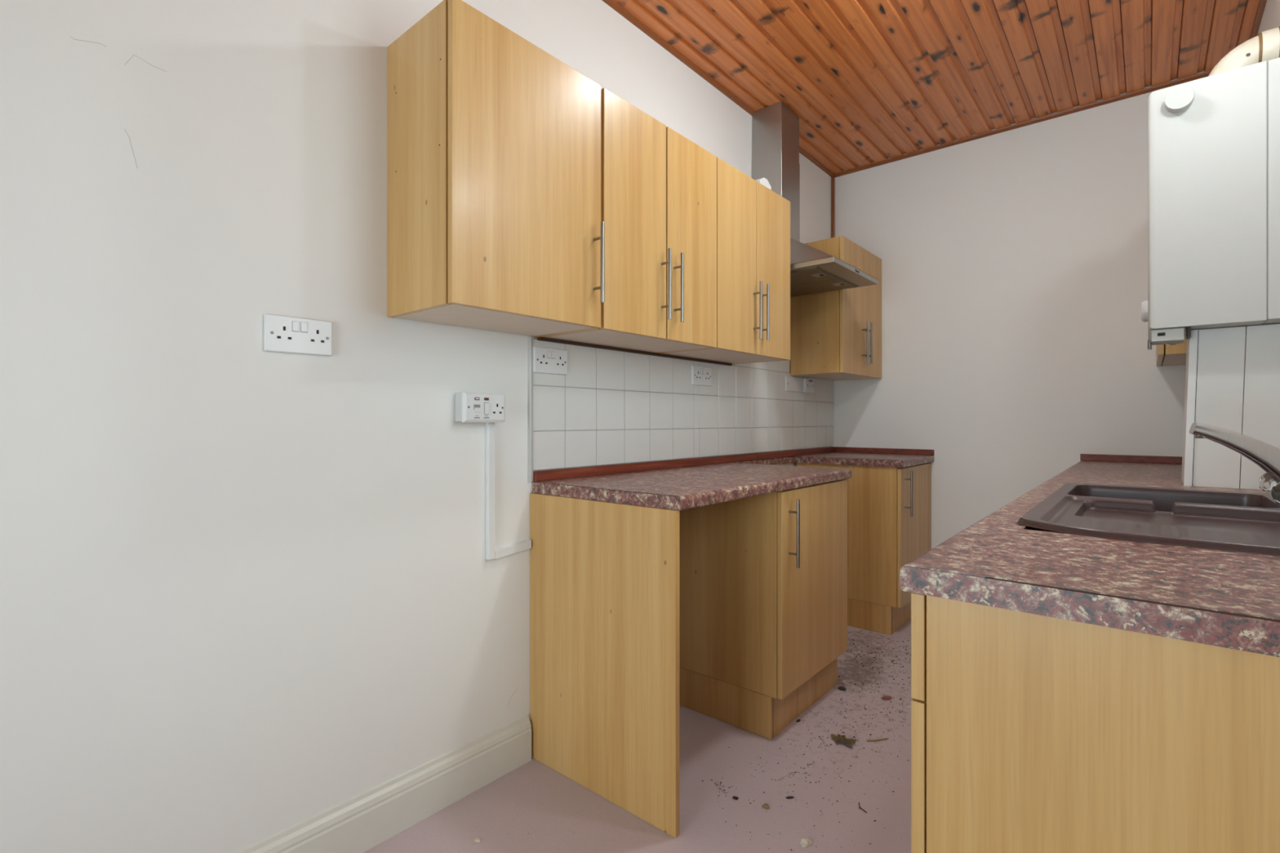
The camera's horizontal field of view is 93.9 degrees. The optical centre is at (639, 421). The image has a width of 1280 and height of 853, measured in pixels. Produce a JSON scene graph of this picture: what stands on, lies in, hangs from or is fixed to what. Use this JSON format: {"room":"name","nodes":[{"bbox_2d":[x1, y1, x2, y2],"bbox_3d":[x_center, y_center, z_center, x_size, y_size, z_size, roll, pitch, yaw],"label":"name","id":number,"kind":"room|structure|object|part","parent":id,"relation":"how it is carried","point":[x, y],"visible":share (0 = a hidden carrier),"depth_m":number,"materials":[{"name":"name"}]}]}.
{"room":"kitchen","nodes":[
{"label":"kitchen","id":0,"kind":"room"},
{"bbox_2d":[0,0,833,852],"bbox_3d":[-0.627,-0.251,1.759,0.127,2.722,5.910,0,0,40],"label":"wall","id":1,"kind":"structure","parent":0,"point":[247,591],"depth_m":1.35,"materials":[{"name":"white paint"}]},
{"bbox_2d":[264,313,332,355],"bbox_3d":[-0.818,-0.205,1.437,0.012,0.086,0.149,0,0,40],"label":"double socket","id":2,"kind":"object","parent":1,"relation":"attached to","point":[282,334],"visible":1,"depth_m":1.43,"materials":[{"name":"white plastic"}]},
{"bbox_2d":[292,320,298,331],"bbox_3d":[-0.821,-0.227,1.426,0.003,0.023,0.014,0,0,40],"label":"switch","id":3,"kind":"object","parent":2,"relation":"attached to","point":[295,323],"depth_m":1.43,"materials":[{"name":"white plastic"}]},
{"bbox_2d":[301,322,307,332],"bbox_3d":[-0.809,-0.227,1.441,0.003,0.023,0.014,0,0,40],"label":"switch","id":4,"kind":"object","parent":2,"relation":"attached to","point":[304,325],"depth_m":1.44,"materials":[{"name":"white plastic"}]},
{"bbox_2d":[235,715,531,852],"bbox_3d":[-1.387,1.039,0.760,0.022,0.142,3.162,0,0,40],"label":"baseboard","id":5,"kind":"structure","parent":1,"relation":"attached to","point":[366,820],"depth_m":1.63,"materials":[{"name":"white paint"}]},
{"bbox_2d":[455,391,504,422],"bbox_3d":[-0.479,-0.041,1.802,0.056,0.089,0.148,0,0,40],"label":"switch","id":6,"kind":"object","parent":1,"relation":"attached to","point":[470,406],"visible":1,"depth_m":1.77,"materials":[{"name":"white plastic"}]},
{"bbox_2d":[484,402,488,414],"bbox_3d":[-0.460,-0.038,1.788,0.002,0.036,0.017,0,0,40],"label":"switch","id":7,"kind":"object","parent":6,"relation":"attached to","point":[486,404],"depth_m":1.79,"materials":[{"name":"white plastic"}]},
{"bbox_2d":[386,0,604,337],"bbox_3d":[-0.382,-0.643,1.690,0.350,0.727,0.512,0,0,40],"label":"upper cabinet","id":8,"kind":"object","parent":1,"relation":"attached to","point":[494,223],"visible":1,"depth_m":1.55,"materials":[{"name":"brown wood"}]},
{"bbox_3d":[-0.566,-0.643,1.522,0.286,0.727,0.018,0,0,40],"label":"panel","id":9,"kind":"part","parent":8,"relation":"part of","materials":[{"name":"brown wood"}]},
{"bbox_3d":[-0.404,-0.289,1.709,0.282,0.017,0.476,0,0,40],"label":"panel","id":10,"kind":"part","parent":8,"relation":"part of","materials":[{"name":"beige wood"}]},
{"bbox_3d":[-0.287,-0.643,1.607,0.018,0.727,0.505,0,0,40],"label":"door","id":11,"kind":"part","parent":8,"relation":"part of","materials":[{"name":"brown wood"}]},
{"bbox_3d":[-0.246,-0.643,1.899,0.286,0.727,0.018,0,0,40],"label":"panel","id":12,"kind":"part","parent":8,"relation":"part of","materials":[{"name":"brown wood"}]},
{"bbox_3d":[-0.124,-0.538,1.761,0.031,0.008,0.008,0,0,40],"label":"handle post","id":13,"kind":"part","parent":8,"relation":"part of","materials":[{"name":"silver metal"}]},
{"bbox_3d":[-0.110,-0.465,1.749,0.012,0.236,0.012,0,0,40],"label":"handle","id":14,"kind":"part","parent":8,"relation":"part of","materials":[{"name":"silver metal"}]},
{"bbox_2d":[485,422,531,559],"bbox_3d":[-0.417,0.216,1.906,0.016,0.426,0.167,0,0,40],"label":"cable trunking","id":15,"kind":"object","parent":1,"relation":"attached to","point":[491,553],"visible":1,"depth_m":1.85,"materials":[{"name":"white plastic"}]},
{"bbox_2d":[527,336,533,481],"bbox_3d":[-0.361,-0.041,1.975,0.012,0.479,0.015,0,0,40],"label":"strip","id":16,"kind":"object","parent":1,"relation":"attached to","point":[530,339],"visible":1,"depth_m":1.97,"materials":[{"name":"white plastic"}]},
{"bbox_2d":[533,346,567,374],"bbox_3d":[-0.303,-0.204,2.034,0.012,0.086,0.149,0,0,40],"label":"double socket","id":17,"kind":"object","parent":1,"relation":"attached to","point":[545,360],"visible":1,"depth_m":2.02,"materials":[{"name":"white plastic"}]},
{"bbox_2d":[547,351,551,358],"bbox_3d":[-0.307,-0.226,2.023,0.003,0.023,0.014,0,0,40],"label":"switch","id":18,"kind":"object","parent":17,"relation":"attached to","point":[548,352],"depth_m":2.02,"materials":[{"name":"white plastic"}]},
{"bbox_2d":[551,351,555,358],"bbox_3d":[-0.294,-0.226,2.038,0.003,0.023,0.014,0,0,40],"label":"switch","id":19,"kind":"object","parent":17,"relation":"attached to","point":[553,353],"depth_m":2.04,"materials":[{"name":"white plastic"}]},
{"bbox_2d":[537,87,716,353],"bbox_3d":[-0.012,-0.643,2.125,0.350,0.727,0.626,0,0,40],"label":"upper cabinet","id":20,"kind":"object","parent":1,"relation":"attached to","point":[659,186],"visible":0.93,"depth_m":1.99,"materials":[{"name":"brown wood"}]},
{"bbox_3d":[-0.233,-0.643,1.915,0.286,0.727,0.018,0,0,40],"label":"panel","id":21,"kind":"part","parent":20,"relation":"part of","materials":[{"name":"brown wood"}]},
{"bbox_3d":[-0.034,-0.289,2.145,0.282,0.017,0.590,0,0,40],"label":"panel","id":22,"kind":"part","parent":20,"relation":"part of","materials":[{"name":"beige wood"}]},
{"bbox_3d":[-0.016,-0.643,1.925,0.018,0.727,0.304,0,0,40],"label":"door","id":23,"kind":"part","parent":20,"relation":"part of","materials":[{"name":"brown wood"}]},
{"bbox_3d":[0.100,-0.458,1.995,0.012,0.236,0.012,0,0,40],"label":"handle","id":24,"kind":"part","parent":20,"relation":"part of","materials":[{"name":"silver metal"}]},
{"bbox_3d":[0.145,-0.458,2.049,0.012,0.236,0.012,0,0,40],"label":"handle","id":25,"kind":"part","parent":20,"relation":"part of","materials":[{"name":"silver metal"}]},
{"bbox_3d":[0.161,-0.643,2.377,0.286,0.727,0.018,0,0,40],"label":"panel","id":26,"kind":"part","parent":20,"relation":"part of","materials":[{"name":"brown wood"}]},
{"bbox_3d":[0.187,-0.643,2.164,0.018,0.727,0.306,0,0,40],"label":"door","id":27,"kind":"part","parent":20,"relation":"part of","materials":[{"name":"brown wood"}]},
{"bbox_2d":[537,337,732,365],"bbox_3d":[0.052,-0.275,2.449,0.015,0.010,1.200,0,0,40],"label":"strip","id":28,"kind":"object","parent":1,"relation":"attached to","point":[542,339],"visible":1,"depth_m":2.31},
{"bbox_2d":[691,365,711,386],"bbox_3d":[0.282,-0.206,2.723,0.012,0.086,0.149,0,0,40],"label":"double socket","id":29,"kind":"object","parent":1,"relation":"attached to","point":[700,375],"visible":1,"depth_m":2.71,"materials":[{"name":"white plastic"}]},
{"bbox_2d":[602,0,834,177],"bbox_3d":[-0.577,-1.587,1.717,0.018,0.018,5.670,0,0,40],"label":"trim","id":30,"kind":"structure","parent":1,"relation":"attached to","point":[613,4],"depth_m":2.64,"materials":[{"name":"brown wood"}]},
{"bbox_2d":[659,157,790,364],"bbox_3d":[0.390,-0.643,2.598,0.350,0.727,0.612,0,0,40],"label":"upper cabinet","id":31,"kind":"object","parent":1,"relation":"attached to","point":[753,220],"visible":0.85,"depth_m":2.48,"materials":[{"name":"brown wood"}]},
{"bbox_3d":[0.173,-0.643,2.392,0.286,0.727,0.018,0,0,40],"label":"panel","id":32,"kind":"part","parent":31,"relation":"part of","materials":[{"name":"brown wood"}]},
{"bbox_3d":[0.367,-0.289,2.618,0.282,0.017,0.576,0,0,40],"label":"panel","id":33,"kind":"part","parent":31,"relation":"part of","materials":[{"name":"beige wood"}]},
{"bbox_3d":[0.385,-0.643,2.398,0.018,0.727,0.296,0,0,40],"label":"door","id":34,"kind":"part","parent":31,"relation":"part of","materials":[{"name":"brown wood"}]},
{"bbox_3d":[0.558,-0.643,2.845,0.286,0.727,0.018,0,0,40],"label":"panel","id":35,"kind":"part","parent":31,"relation":"part of","materials":[{"name":"brown wood"}]},
{"bbox_3d":[0.499,-0.458,2.466,0.012,0.236,0.012,0,0,40],"label":"handle","id":36,"kind":"part","parent":31,"relation":"part of","materials":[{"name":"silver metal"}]},
{"bbox_2d":[755,177,771,190],"bbox_3d":[0.521,-1.034,2.641,0.075,0.055,0.100,0,0,40],"label":"block","id":37,"kind":"object","parent":31,"relation":"on","point":[764,181],"visible":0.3,"depth_m":2.61,"materials":[{"name":"white plastic"}]},
{"bbox_3d":[0.538,-0.458,2.511,0.012,0.236,0.012,0,0,40],"label":"handle","id":38,"kind":"part","parent":31,"relation":"part of","materials":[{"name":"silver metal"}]},
{"bbox_3d":[0.584,-0.643,2.631,0.018,0.727,0.308,0,0,40],"label":"door","id":39,"kind":"part","parent":31,"relation":"part of","materials":[{"name":"brown wood"}]},
{"bbox_2d":[730,456,795,464],"bbox_3d":[0.654,0.219,3.166,0.018,0.034,0.704,0,0,40],"label":"countertop","id":40,"kind":"structure","parent":1,"relation":"attached to","point":[790,459],"depth_m":3.22,"materials":[{"name":"laminate"}]},
{"bbox_2d":[785,376,814,393],"bbox_3d":[0.916,-0.208,3.457,0.027,0.086,0.371,0,0,40],"label":"switch","id":41,"kind":"object","parent":1,"relation":"attached to","point":[792,384],"visible":1,"depth_m":3.44,"materials":[{"name":"white plastic"}]},
{"bbox_3d":[0.886,-0.210,3.436,0.010,0.083,0.215,0,0,40],"label":"plate","id":42,"kind":"part","parent":41,"relation":"part of","materials":[{"name":"white plastic"}]},
{"bbox_2d":[803,377,814,393],"bbox_3d":[1.003,-0.209,3.562,0.024,0.085,0.123,0,0,40],"label":"outlet","id":43,"kind":"object","parent":41,"relation":"attached to","point":[808,384],"depth_m":3.55,"materials":[{"name":"white plastic"}]},
{"bbox_2d":[751,101,878,297],"bbox_3d":[0.849,-1.145,3.017,0.504,0.902,0.573,0,0,40],"label":"extractor hood","id":44,"kind":"object","parent":1,"relation":"attached to","point":[775,126],"visible":0.75,"depth_m":3.02,"materials":[{"name":"metal"}]},
{"bbox_3d":[0.828,-0.702,3.034,0.377,0.004,0.513,0,0,40],"label":"underside plate","id":45,"kind":"part","parent":44,"relation":"part of","materials":[{"name":"metal"}]},
{"bbox_2d":[831,176,835,237],"bbox_3d":[1.248,-1.293,3.867,0.014,0.570,0.030,0,0,40],"label":"trim","id":46,"kind":"structure","parent":1,"relation":"attached to","point":[833,179],"depth_m":3.86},
{"bbox_2d":[790,235,881,380],"bbox_3d":[1.188,-0.629,3.530,0.345,0.734,0.618,0,0,40],"label":"upper cabinet","id":47,"kind":"object","parent":1,"relation":"attached to","point":[835,335],"visible":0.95,"depth_m":3.34,"materials":[{"name":"brown wood"}]},
{"bbox_3d":[0.970,-0.629,3.321,0.285,0.734,0.018,0,0,40],"label":"panel","id":48,"kind":"part","parent":47,"relation":"part of","materials":[{"name":"brown wood"}]},
{"bbox_3d":[1.166,-0.272,3.548,0.281,0.017,0.582,0,0,40],"label":"panel","id":49,"kind":"part","parent":47,"relation":"part of","materials":[{"name":"beige wood"}]},
{"bbox_3d":[1.181,-0.629,3.332,0.018,0.734,0.303,0,0,40],"label":"door","id":50,"kind":"part","parent":47,"relation":"part of","materials":[{"name":"brown wood"}]},
{"bbox_3d":[1.296,-0.450,3.400,0.012,0.236,0.012,0,0,40],"label":"handle","id":51,"kind":"part","parent":47,"relation":"part of","materials":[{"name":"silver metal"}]},
{"bbox_3d":[1.382,-0.629,3.568,0.018,0.734,0.305,0,0,40],"label":"door","id":52,"kind":"part","parent":47,"relation":"part of","materials":[{"name":"brown wood"}]},
{"bbox_3d":[1.334,-0.450,3.446,0.012,0.236,0.012,0,0,40],"label":"handle","id":53,"kind":"part","parent":47,"relation":"part of","materials":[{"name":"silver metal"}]},
{"bbox_2d":[363,618,912,852],"bbox_3d":[0.141,1.150,1.107,2.140,0.080,5.910,0,0,40],"label":"floor","id":54,"kind":"structure","parent":0,"point":[502,813],"depth_m":1.78,"materials":[{"name":"plastic"}]},
{"bbox_2d":[474,838,480,842],"bbox_3d":[-0.430,1.107,1.581,0.018,0.005,0.012,0,0,1],"label":"paper scrap","id":55,"kind":"object","parent":54,"relation":"on","point":[477,840],"visible":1,"depth_m":1.58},
{"bbox_2d":[529,493,679,838],"bbox_3d":[-0.129,0.674,1.791,0.602,0.871,0.018,0,0,40],"label":"end panel","id":56,"kind":"object","parent":54,"relation":"on","point":[604,576],"visible":0.92,"depth_m":1.75,"materials":[{"name":"brown wood"}]},
{"bbox_2d":[528,631,911,850],"bbox_3d":[0.718,1.107,2.289,1.132,0.006,2.980,0,0,40],"label":"crumbs","id":57,"kind":"object","parent":54,"relation":"on","point":[893,660],"visible":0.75,"depth_m":2.19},
{"bbox_2d":[679,479,847,739],"bbox_3d":[0.471,0.674,2.454,0.622,0.871,0.590,0,0,40],"label":"base cabinet","id":58,"kind":"object","parent":54,"relation":"on","point":[763,578],"visible":0.8,"depth_m":2.20,"materials":[{"name":"brown wood"}]},
{"bbox_2d":[531,462,852,510],"bbox_3d":[0.264,0.219,2.245,0.614,0.038,1.201,0,0,40],"label":"countertop","id":59,"kind":"structure","parent":58,"relation":"on","point":[682,488],"depth_m":1.94,"materials":[{"name":"laminate"}]},
{"bbox_2d":[533,453,756,481],"bbox_3d":[0.126,0.183,2.535,0.014,0.034,1.464,0,0,40],"label":"strip","id":60,"kind":"object","parent":59,"relation":"on","point":[553,474],"visible":1,"depth_m":2.34,"materials":[{"name":"red wood"}]},
{"bbox_3d":[0.263,0.599,2.255,0.562,0.722,0.018,0,0,40],"label":"panel","id":61,"kind":"part","parent":58,"relation":"part of","materials":[{"name":"brown wood"}]},
{"bbox_3d":[0.548,0.390,2.073,0.012,0.236,0.012,0,0,40],"label":"handle","id":62,"kind":"part","parent":58,"relation":"part of","materials":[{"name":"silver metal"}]},
{"bbox_3d":[0.671,0.601,2.284,0.018,0.714,0.586,0,0,40],"label":"door","id":63,"kind":"part","parent":58,"relation":"part of","materials":[{"name":"brown wood"}]},
{"bbox_2d":[761,803,769,809],"bbox_3d":[0.363,1.105,1.717,0.023,0.010,0.015,0,0,40],"label":"clump","id":64,"kind":"object","parent":54,"relation":"on","point":[765,806],"visible":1,"depth_m":1.71,"materials":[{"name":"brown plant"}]},
{"bbox_2d":[800,838,812,847],"bbox_3d":[0.434,1.103,1.565,0.032,0.014,0.018,0,0,-14],"label":"chip","id":65,"kind":"object","parent":54,"relation":"on","point":[805,842],"visible":1,"depth_m":1.56,"materials":[{"name":"white"}]},
{"bbox_2d":[838,686,846,690],"bbox_3d":[0.835,1.103,2.470,0.031,0.012,0.023,0,0,26],"label":"chip","id":66,"kind":"object","parent":54,"relation":"on","point":[841,688],"visible":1,"depth_m":2.46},
{"bbox_2d":[830,733,856,746],"bbox_3d":[0.703,1.100,2.067,0.086,0.014,0.060,0,0,40],"label":"dry leaf","id":67,"kind":"object","parent":54,"relation":"on","point":[839,737],"visible":1,"depth_m":2.07,"materials":[{"name":"brown plant"}]},
{"bbox_2d":[796,462,931,635],"bbox_3d":[1.317,0.674,3.454,0.615,0.871,0.569,0,0,40],"label":"base cabinet","id":68,"kind":"object","parent":54,"relation":"on","point":[889,508],"visible":0.69,"depth_m":3.16,"materials":[{"name":"brown wood"}]},
{"bbox_3d":[1.115,0.599,3.263,0.555,0.722,0.018,0,0,40],"label":"panel","id":69,"kind":"part","parent":68,"relation":"part of","materials":[{"name":"brown wood"}]},
{"bbox_2d":[794,446,934,467],"bbox_3d":[1.297,0.202,3.464,0.610,0.072,0.580,0,0,40],"label":"countertop","id":70,"kind":"structure","parent":68,"relation":"on","point":[893,460],"depth_m":3.37,"materials":[{"name":"laminate"}]},
{"bbox_2d":[756,446,835,459],"bbox_3d":[0.932,0.183,3.484,0.014,0.034,1.021,0,0,40],"label":"strip","id":71,"kind":"object","parent":70,"relation":"on","point":[762,455],"visible":1,"depth_m":3.41,"materials":[{"name":"red wood"}]},
{"bbox_3d":[1.488,0.183,3.673,0.588,0.034,0.014,0,0,40],"label":"upstand strip","id":72,"kind":"part","parent":70,"relation":"part of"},
{"bbox_3d":[1.404,0.375,3.091,0.012,0.236,0.012,0,0,40],"label":"handle","id":73,"kind":"part","parent":68,"relation":"part of","materials":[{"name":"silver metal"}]},
{"bbox_3d":[1.514,0.601,3.286,0.018,0.714,0.565,0,0,40],"label":"door","id":74,"kind":"part","parent":68,"relation":"part of","materials":[{"name":"brown wood"}]},
{"bbox_2d":[866,737,888,741],"bbox_3d":[0.826,1.106,2.075,0.083,0.006,0.010,0,0,-10],"label":"twig","id":75,"kind":"object","parent":54,"relation":"on","point":[879,740],"visible":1,"depth_m":2.07,"materials":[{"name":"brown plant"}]},
{"bbox_2d":[880,695,892,700],"bbox_3d":[0.983,1.103,2.387,0.041,0.014,0.023,0,0,-15],"label":"chip","id":76,"kind":"object","parent":54,"relation":"on","point":[884,697],"visible":1,"depth_m":2.38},
{"bbox_2d":[911,592,1279,852],"bbox_3d":[0.785,0.674,0.892,0.634,0.871,0.598,0,0,40],"label":"base cabinet","id":77,"kind":"object","parent":54,"relation":"on","point":[1031,733],"visible":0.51,"depth_m":0.72,"materials":[{"name":"brown wood"}]},
{"bbox_3d":[0.582,0.317,1.065,0.018,0.149,0.593,0,0,40],"label":"drawer","id":78,"kind":"part","parent":77,"relation":"part of","materials":[{"name":"brown wood"}]},
{"bbox_3d":[0.582,0.676,1.065,0.018,0.564,0.593,0,0,40],"label":"door","id":79,"kind":"part","parent":77,"relation":"part of","materials":[{"name":"brown wood"}]},
{"bbox_3d":[2.014,0.674,2.338,0.634,0.871,1.368,0,0,40],"label":"base cabinet","id":80,"kind":"object","parent":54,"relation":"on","visible":0},
{"bbox_2d":[899,453,1279,657],"bbox_3d":[1.532,0.202,1.747,0.605,0.072,2.893,0,0,40],"label":"countertop","id":81,"kind":"structure","parent":80,"relation":"on","point":[1227,599],"depth_m":0.79,"materials":[{"name":"laminate"}]},
{"bbox_2d":[1015,482,1279,555],"bbox_3d":[1.185,0.271,1.316,0.497,0.166,0.972,0,0,40],"label":"sink","id":82,"kind":"object","parent":81,"relation":"in","point":[1249,522],"visible":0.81,"depth_m":1.30,"materials":[{"name":"brown"}]},
{"bbox_3d":[2.466,0.183,2.843,0.601,0.034,0.014,0,0,40],"label":"upstand strip","id":83,"kind":"part","parent":81,"relation":"part of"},
{"bbox_2d":[1181,324,1279,489],"bbox_3d":[1.855,-0.040,1.868,0.240,0.478,0.270,0,0,40],"label":"wall panel","id":84,"kind":"object","parent":81,"relation":"on","point":[1215,374],"visible":0.94,"depth_m":1.78,"materials":[{"name":"white plastic"}]},
{"bbox_2d":[1188,422,1279,503],"bbox_3d":[1.431,0.095,1.403,0.212,0.185,0.106,0,0,40],"label":"mixer tap","id":85,"kind":"object","parent":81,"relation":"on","point":[1267,456],"visible":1,"depth_m":1.39,"materials":[{"name":"metal"}]},
{"bbox_3d":[1.477,0.142,1.403,0.036,0.045,0.046,0,0,40],"label":"handle","id":86,"kind":"part","parent":85,"relation":"part of","materials":[{"name":"grey metal"}]},
{"bbox_3d":[1.453,0.163,1.348,0.031,0.046,0.048,0,0,-15],"label":"handle","id":87,"kind":"part","parent":85,"relation":"part of","materials":[{"name":"grey metal"}]},
{"bbox_2d":[614,0,1259,173],"bbox_3d":[0.141,-1.646,1.107,2.140,0.100,5.910,0,0,40],"label":"ceiling","id":88,"kind":"structure","parent":0,"point":[866,82],"depth_m":2.60,"materials":[{"name":"brown wood"}]},
{"bbox_2d":[833,70,1244,548],"bbox_3d":[2.061,-0.251,3.275,2.020,2.722,0.120,0,0,40],"label":"wall","id":89,"kind":"structure","parent":0,"point":[1015,338],"depth_m":3.24,"materials":[{"name":"white paint"}]},
{"bbox_2d":[833,70,1211,177],"bbox_3d":[1.970,-1.587,3.261,1.900,0.018,0.018,0,0,40],"label":"trim","id":90,"kind":"structure","parent":89,"relation":"attached to","point":[1201,75],"depth_m":3.15,"materials":[{"name":"brown wood"}]},
{"bbox_2d":[1257,0,1279,33],"bbox_3d":[0.871,-0.251,0.408,0.120,2.722,5.790,0,0,40],"label":"wall","id":91,"kind":"structure","parent":0,"point":[1270,20],"depth_m":2.18,"materials":[{"name":"white paint"}]},
{"bbox_2d":[1155,339,1245,366],"bbox_3d":[2.370,-0.626,2.505,0.309,0.728,0.648,0,0,40],"label":"upper cabinet","id":92,"kind":"object","parent":91,"relation":"attached to","point":[1167,354],"visible":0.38,"depth_m":2.39,"materials":[{"name":"brown wood"}]},
{"bbox_3d":[2.365,-0.626,2.724,0.018,0.728,0.322,0,0,40],"label":"door","id":93,"kind":"part","parent":92,"relation":"part of","materials":[{"name":"brown wood"}]},
{"bbox_3d":[2.155,-0.626,2.476,0.018,0.728,0.324,0,0,40],"label":"door","id":94,"kind":"part","parent":92,"relation":"part of","materials":[{"name":"brown wood"}]},
{"bbox_3d":[2.379,-0.272,2.498,0.287,0.017,0.612,0,0,40],"label":"panel","id":95,"kind":"part","parent":92,"relation":"part of","materials":[{"name":"brown wood"}]},
{"bbox_3d":[2.175,-0.626,2.258,0.287,0.728,0.018,0,0,40],"label":"panel","id":96,"kind":"part","parent":92,"relation":"part of","materials":[{"name":"brown wood"}]},
{"bbox_2d":[1141,57,1279,349],"bbox_3d":[1.794,-0.614,1.863,0.356,0.783,0.418,0,0,40],"label":"boiler","id":97,"kind":"object","parent":91,"relation":"attached to","point":[1214,140],"visible":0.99,"depth_m":1.74,"materials":[{"name":"white metal"}]},
{"bbox_3d":[1.632,-0.355,1.934,0.017,0.068,0.068,0,0,40],"label":"control knob","id":98,"kind":"part","parent":97,"relation":"part of","materials":[{"name":"grey plastic"}]},
{"bbox_2d":[1150,327,1185,345],"bbox_3d":[1.631,-0.262,1.849,0.079,0.040,0.090,0,0,40],"label":"control panel","id":99,"kind":"object","parent":97,"relation":"on","point":[1168,335],"depth_m":1.82,"materials":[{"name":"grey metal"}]},
{"bbox_2d":[1208,26,1279,75],"bbox_3d":[1.862,-1.090,1.830,0.209,0.170,0.116,0,0,40],"label":"flue pipe","id":100,"kind":"object","parent":97,"relation":"attached to","point":[1265,46],"visible":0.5,"depth_m":1.79,"materials":[{"name":"beige plastic"}]},
{"bbox_3d":[1.907,-0.644,1.786,0.085,0.722,0.390,0,0,40],"label":"casing","id":101,"kind":"part","parent":97,"relation":"part of","materials":[{"name":"white metal"}]},
{"bbox_2d":[1248,0,1266,39],"bbox_3d":[0.858,-1.587,0.498,0.018,0.018,5.670,0,0,40],"label":"trim","id":102,"kind":"structure","parent":91,"relation":"attached to","point":[1261,6],"depth_m":2.35,"materials":[{"name":"brown wood"}]}
]}

